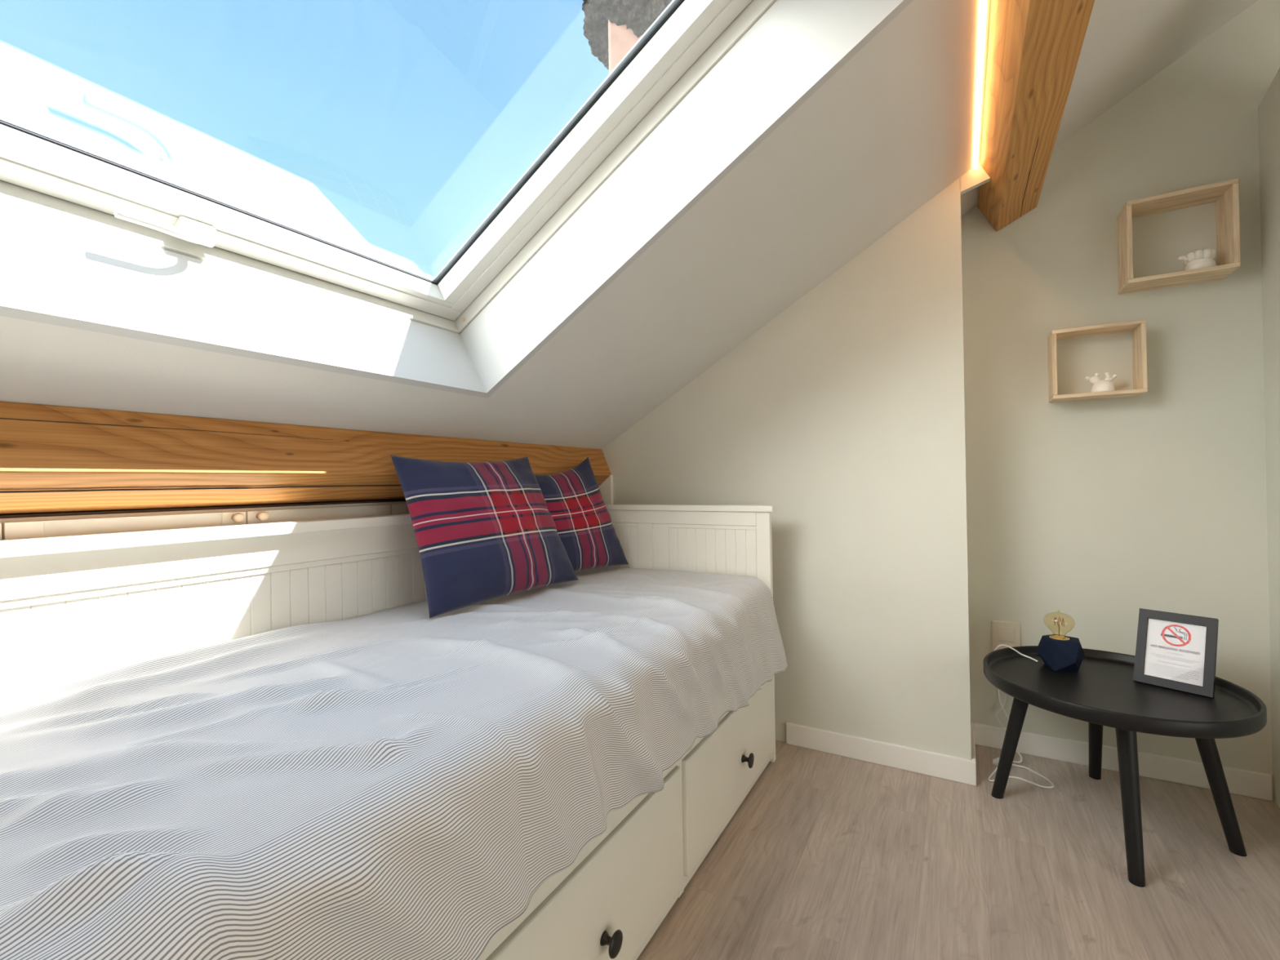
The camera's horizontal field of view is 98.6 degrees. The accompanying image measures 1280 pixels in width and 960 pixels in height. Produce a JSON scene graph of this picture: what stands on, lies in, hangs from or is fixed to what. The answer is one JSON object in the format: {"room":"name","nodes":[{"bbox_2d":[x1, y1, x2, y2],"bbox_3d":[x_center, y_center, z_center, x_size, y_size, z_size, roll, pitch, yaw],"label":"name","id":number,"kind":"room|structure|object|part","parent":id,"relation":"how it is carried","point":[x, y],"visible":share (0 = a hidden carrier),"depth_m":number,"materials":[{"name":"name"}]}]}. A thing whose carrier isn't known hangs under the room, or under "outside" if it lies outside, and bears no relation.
{"room":"bedroom","nodes":[
{"label":"bedroom","id":0,"kind":"room"},
{"bbox_2d":[0,0,1257,448],"bbox_3d":[0.462,-0.829,-0.029,4.275,1.825,4.197,-1,0,30],"label":"ceiling","id":1,"kind":"structure","parent":0,"point":[893,127],"depth_m":1.38,"materials":[{"name":"white paint"}]},
{"bbox_2d":[0,401,611,515],"bbox_3d":[-1.123,-0.030,0.732,0.194,0.182,3.680,-1,0,30],"label":"timber beam","id":2,"kind":"structure","parent":1,"relation":"attached to","point":[54,459],"depth_m":1.07,"materials":[{"name":"brown wood"}]},
{"bbox_2d":[0,0,913,398],"bbox_3d":[-0.300,-0.689,0.734,1.312,0.915,1.292,-1,0,30],"label":"window","id":3,"kind":"structure","parent":1,"relation":"attached to","point":[92,238],"depth_m":1.14,"materials":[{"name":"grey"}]},
{"bbox_3d":[-0.793,-0.431,0.926,0.046,0.045,0.147,-1,0,7],"label":"handle","id":4,"kind":"part","parent":3,"relation":"part of","materials":[{"name":"grey plastic"}]},
{"bbox_3d":[-0.802,-0.448,0.996,0.037,0.037,0.056,-1,0,30],"label":"handle","id":5,"kind":"part","parent":3,"relation":"part of","materials":[{"name":"grey plastic"}]},
{"bbox_3d":[-0.443,-0.751,0.817,0.956,0.600,1.180,-1,0,30],"label":"sash","id":6,"kind":"part","parent":3,"relation":"part of","materials":[{"name":"grey"}]},
{"bbox_2d":[973,0,986,167],"bbox_3d":[0.263,-0.927,0.375,0.014,0.014,2.897,-1,0,30],"label":"light strip","id":7,"kind":"object","parent":1,"relation":"attached to","point":[983,9],"visible":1,"depth_m":1.26,"materials":[{"name":"white plastic"}]},
{"bbox_2d":[977,0,1095,231],"bbox_3d":[0.225,-0.912,0.118,0.165,0.168,3.976,-1,0,30],"label":"timber beam","id":8,"kind":"structure","parent":1,"relation":"attached to","point":[1035,46],"depth_m":1.23,"materials":[{"name":"brown wood"}]},
{"bbox_2d":[601,161,990,759],"bbox_3d":[0.346,-0.025,2.180,1.800,1.883,0.297,-1,0,30],"label":"wall","id":9,"kind":"structure","parent":0,"point":[843,414],"depth_m":1.79,"materials":[{"name":"beige paint"}]},
{"bbox_2d":[598,475,613,504],"bbox_3d":[-0.236,0.455,2.340,0.296,0.945,0.018,-1,0,30],"label":"trim","id":10,"kind":"structure","parent":9,"relation":"attached to","point":[606,488],"depth_m":2.27,"materials":[{"name":"white paint"}]},
{"bbox_2d":[786,721,976,786],"bbox_3d":[0.826,0.872,1.898,0.563,0.072,0.309,-1,0,30],"label":"baseboard","id":11,"kind":"structure","parent":9,"relation":"attached to","point":[961,770],"depth_m":1.75,"materials":[{"name":"white wood"}]},
{"bbox_2d":[636,739,1279,959],"bbox_3d":[0.497,0.962,-0.043,4.260,0.120,4.197,-1,0,30],"label":"floor","id":12,"kind":"structure","parent":0,"point":[826,855],"depth_m":1.27,"materials":[{"name":"brown laminate"}]},
{"bbox_2d":[0,499,409,539],"bbox_3d":[-1.005,0.496,1.164,0.256,0.873,2.780,-1,0,30],"label":"base cabinet","id":13,"kind":"object","parent":12,"relation":"on","point":[55,524],"visible":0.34,"depth_m":1.11,"materials":[{"name":"white paint"}]},
{"bbox_3d":[-1.136,0.472,0.751,0.019,0.802,0.354,-1,0,30],"label":"door","id":14,"kind":"part","parent":13,"relation":"part of","materials":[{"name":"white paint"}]},
{"bbox_3d":[-0.957,0.470,1.060,0.019,0.802,0.354,-1,0,30],"label":"door","id":15,"kind":"part","parent":13,"relation":"part of","materials":[{"name":"white paint"}]},
{"bbox_3d":[-0.867,0.081,1.185,0.024,0.021,0.021,-1,0,30],"label":"knob","id":16,"kind":"part","parent":13,"relation":"part of","materials":[{"name":"beige wood"}]},
{"bbox_3d":[-0.843,0.081,1.227,0.024,0.021,0.021,-1,0,30],"label":"knob","id":17,"kind":"part","parent":13,"relation":"part of","materials":[{"name":"beige wood"}]},
{"bbox_3d":[-0.777,0.469,1.369,0.019,0.802,0.354,-1,0,30],"label":"door","id":18,"kind":"part","parent":13,"relation":"part of","materials":[{"name":"white paint"}]},
{"bbox_3d":[-0.598,0.468,1.678,0.019,0.802,0.354,-1,0,30],"label":"door","id":19,"kind":"part","parent":13,"relation":"part of","materials":[{"name":"white paint"}]},
{"bbox_2d":[0,504,776,959],"bbox_3d":[-0.420,0.506,1.093,0.840,0.835,2.110,-1,0,30],"label":"daybed","id":20,"kind":"object","parent":12,"relation":"on","point":[77,606],"visible":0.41,"depth_m":1.10,"materials":[{"name":"white paint"}]},
{"bbox_3d":[-0.762,0.106,1.283,0.069,0.024,2.050,-1,0,30],"label":"cap rail","id":21,"kind":"part","parent":20,"relation":"part of","materials":[{"name":"white paint"}]},
{"bbox_3d":[-0.762,0.504,1.290,0.040,0.771,2.048,-1,0,30],"label":"panel","id":22,"kind":"part","parent":20,"relation":"part of","materials":[{"name":"white paint"}]},
{"bbox_3d":[-0.088,0.746,0.909,0.032,0.254,0.662,-1,0,30],"label":"drawer","id":23,"kind":"part","parent":20,"relation":"part of","materials":[{"name":"white paint"}]},
{"bbox_3d":[-0.049,0.767,0.915,0.028,0.039,0.039,-1,0,30],"label":"knob","id":24,"kind":"part","parent":20,"relation":"part of","materials":[{"name":"black metal"}]},
{"bbox_3d":[-0.409,0.744,1.091,0.756,0.333,2.060,-1,0,30],"label":"frame","id":25,"kind":"part","parent":20,"relation":"part of","materials":[{"name":"white paint"}]},
{"bbox_3d":[0.083,0.100,1.995,0.817,0.020,0.042,-1,0,30],"label":"cap rail","id":26,"kind":"part","parent":20,"relation":"part of","materials":[{"name":"white paint"}]},
{"bbox_3d":[0.086,0.515,1.993,0.800,0.810,0.024,-1,0,30],"label":"panel","id":27,"kind":"part","parent":20,"relation":"part of","materials":[{"name":"white paint"}]},
{"bbox_3d":[0.256,0.744,1.502,0.032,0.254,0.662,-1,0,30],"label":"drawer","id":28,"kind":"part","parent":20,"relation":"part of","materials":[{"name":"white paint"}]},
{"bbox_3d":[0.294,0.765,1.506,0.028,0.039,0.039,-1,0,30],"label":"knob","id":29,"kind":"part","parent":20,"relation":"part of","materials":[{"name":"black metal"}]},
{"bbox_2d":[983,645,1266,887],"bbox_3d":[1.232,0.708,1.448,0.554,0.382,0.554,-1,0,30],"label":"side table","id":30,"kind":"object","parent":12,"relation":"on","point":[1104,691],"visible":0.94,"depth_m":1.33,"materials":[{"name":"black wood"}]},
{"bbox_3d":[1.051,0.730,1.553,0.108,0.344,0.038,-1,0,30],"label":"leg","id":31,"kind":"part","parent":30,"relation":"part of","materials":[{"name":"black wood"}]},
{"bbox_2d":[988,612,1084,788],"bbox_3d":[1.198,0.637,1.689,0.237,0.525,0.270,-1,0,30],"label":"table lamp","id":32,"kind":"object","parent":30,"relation":"on","point":[1060,653],"visible":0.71,"depth_m":1.57,"materials":[{"name":"blue ceramic"}]},
{"bbox_2d":[992,756,999,766],"bbox_3d":[1.123,0.878,1.716,0.022,0.018,0.056,23,-31,17],"label":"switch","id":33,"kind":"object","parent":32,"relation":"attached to","point":[995,762],"depth_m":1.72,"materials":[{"name":"white plastic"}]},
{"bbox_3d":[1.172,0.705,1.713,0.165,0.390,0.246,-1,0,30],"label":"cord","id":34,"kind":"part","parent":32,"relation":"part of","materials":[{"name":"white plastic"}]},
{"bbox_2d":[1048,635,1069,639],"bbox_3d":[1.210,0.457,1.589,0.047,0.005,0.047,-1,0,-10],"label":"socket","id":35,"kind":"object","parent":32,"relation":"attached to","point":[1051,637],"depth_m":1.58,"materials":[{"name":"gold metal"}]},
{"bbox_3d":[1.348,0.726,1.630,0.038,0.344,0.110,-1,0,30],"label":"leg","id":36,"kind":"part","parent":30,"relation":"part of","materials":[{"name":"black wood"}]},
{"bbox_2d":[983,645,1266,738],"bbox_3d":[1.230,0.536,1.449,0.554,0.038,0.554,-1,0,30],"label":"tabletop","id":37,"kind":"object","parent":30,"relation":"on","point":[1104,691],"depth_m":1.36,"materials":[{"name":"black wood"}]},
{"bbox_3d":[1.127,0.727,1.265,0.038,0.344,0.108,-1,0,30],"label":"leg","id":38,"kind":"part","parent":30,"relation":"part of","materials":[{"name":"black wood"}]},
{"bbox_2d":[1133,608,1218,697],"bbox_3d":[1.414,0.447,1.451,0.123,0.189,0.150,-1,0,-35],"label":"picture frame","id":39,"kind":"object","parent":30,"relation":"on","point":[1177,651],"visible":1,"depth_m":1.44,"materials":[{"name":"black"}]},
{"bbox_2d":[1148,652,1199,679],"bbox_3d":[1.389,0.481,1.432,0.022,0.056,0.096,-1,0,-35],"label":"print","id":40,"kind":"object","parent":39,"relation":"attached to","point":[1162,665],"depth_m":1.43,"materials":[{"name":"grey paper"}]},
{"bbox_3d":[1.401,0.723,1.343,0.104,0.344,0.038,-1,0,30],"label":"leg","id":41,"kind":"part","parent":30,"relation":"part of","materials":[{"name":"black wood"}]},
{"bbox_2d":[960,0,1279,799],"bbox_3d":[2.157,-0.404,1.357,2.549,2.674,0.100,-1,0,30],"label":"wall","id":42,"kind":"structure","parent":0,"point":[1096,513],"depth_m":1.68,"materials":[{"name":"beige paint"}]},
{"bbox_2d":[991,620,1020,651],"bbox_3d":[1.223,0.571,1.838,0.080,0.195,0.012,-1,0,30],"label":"power outlet","id":43,"kind":"object","parent":42,"relation":"attached to","point":[1005,633],"visible":0.41,"depth_m":1.84,"materials":[{"name":"beige plastic"}]},
{"bbox_2d":[1047,319,1147,402],"bbox_3d":[1.392,-0.358,1.685,0.220,0.212,0.100,-1,0,30],"label":"box shelf","id":44,"kind":"object","parent":42,"relation":"attached to","point":[1138,327],"visible":1,"depth_m":1.66,"materials":[{"name":"brown wood"}]},
{"bbox_2d":[1084,371,1117,392],"bbox_3d":[1.396,-0.295,1.665,0.064,0.062,0.057,-1,0,-12],"label":"ornament","id":45,"kind":"object","parent":44,"relation":"on","point":[1106,384],"visible":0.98,"depth_m":1.65,"materials":[{"name":"white ceramic"}]},
{"bbox_2d":[973,722,1272,800],"bbox_3d":[1.449,0.861,1.708,0.707,0.072,0.012,-1,0,30],"label":"baseboard","id":46,"kind":"structure","parent":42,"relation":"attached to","point":[1242,782],"depth_m":1.66,"materials":[{"name":"white wood"}]},
{"bbox_2d":[1116,177,1240,294],"bbox_3d":[1.542,-0.692,1.589,0.232,0.239,0.115,-1,0,30],"label":"box shelf","id":47,"kind":"object","parent":42,"relation":"attached to","point":[1225,193],"visible":1,"depth_m":1.57,"materials":[{"name":"brown wood"}]},
{"bbox_2d":[1177,248,1216,270],"bbox_3d":[1.570,-0.612,1.551,0.064,0.054,0.073,-1,0,-39],"label":"ornament","id":48,"kind":"object","parent":47,"relation":"on","point":[1205,258],"visible":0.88,"depth_m":1.53,"materials":[{"name":"white ceramic"}]},
{"bbox_3d":[1.574,-0.626,1.548,0.064,0.026,0.064,-1,0,30],"label":"crown","id":49,"kind":"part","parent":48,"relation":"part of","materials":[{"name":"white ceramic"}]},
{"bbox_2d":[1257,67,1279,807],"bbox_3d":[1.639,-0.116,1.285,0.100,2.015,0.554,-1,0,33],"label":"wall","id":50,"kind":"structure","parent":0,"point":[1268,109],"depth_m":1.50,"materials":[{"name":"beige paint"}]},
{"bbox_3d":[0.851,-0.929,1.134,5.166,2.203,7.400,-1,0,30],"label":"roof","id":51,"kind":"structure","parent":0,"visible":0},
{"bbox_2d":[582,0,672,74],"bbox_3d":[0.188,-1.962,4.234,1.286,4.573,1.299,-1,0,30],"label":"chimney","id":52,"kind":"object","parent":51,"relation":"on","point":[611,28],"visible":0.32,"depth_m":4.00,"materials":[{"name":"pink plaster"},{"name":"rough dark grey stone"}]},
{"bbox_3d":[-0.413,0.458,1.097,0.753,0.233,2.004,-1,0,30],"label":"mattress","id":53,"kind":"object","parent":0,"visible":0},
{"bbox_2d":[0,566,787,959],"bbox_3d":[-0.377,0.449,1.068,0.860,0.310,2.021,-1,0,30],"label":"sheet","id":54,"kind":"object","parent":53,"relation":"on","point":[399,783],"visible":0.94,"depth_m":0.67,"materials":[{"name":"fabric"}]},
{"bbox_2d":[390,454,578,618],"bbox_3d":[-0.394,0.122,1.524,0.166,0.395,0.542,-1,0,30],"label":"cushion","id":55,"kind":"object","parent":54,"relation":"on","point":[484,531],"visible":1,"depth_m":1.42,"materials":[{"name":"fabric"}]},
{"bbox_2d":[534,456,628,571],"bbox_3d":[-0.234,0.116,1.861,0.126,0.404,0.490,-1,0,37],"label":"cushion","id":56,"kind":"object","parent":54,"relation":"on","point":[573,498],"visible":0.65,"depth_m":1.86,"materials":[{"name":"fabric"}]}
]}

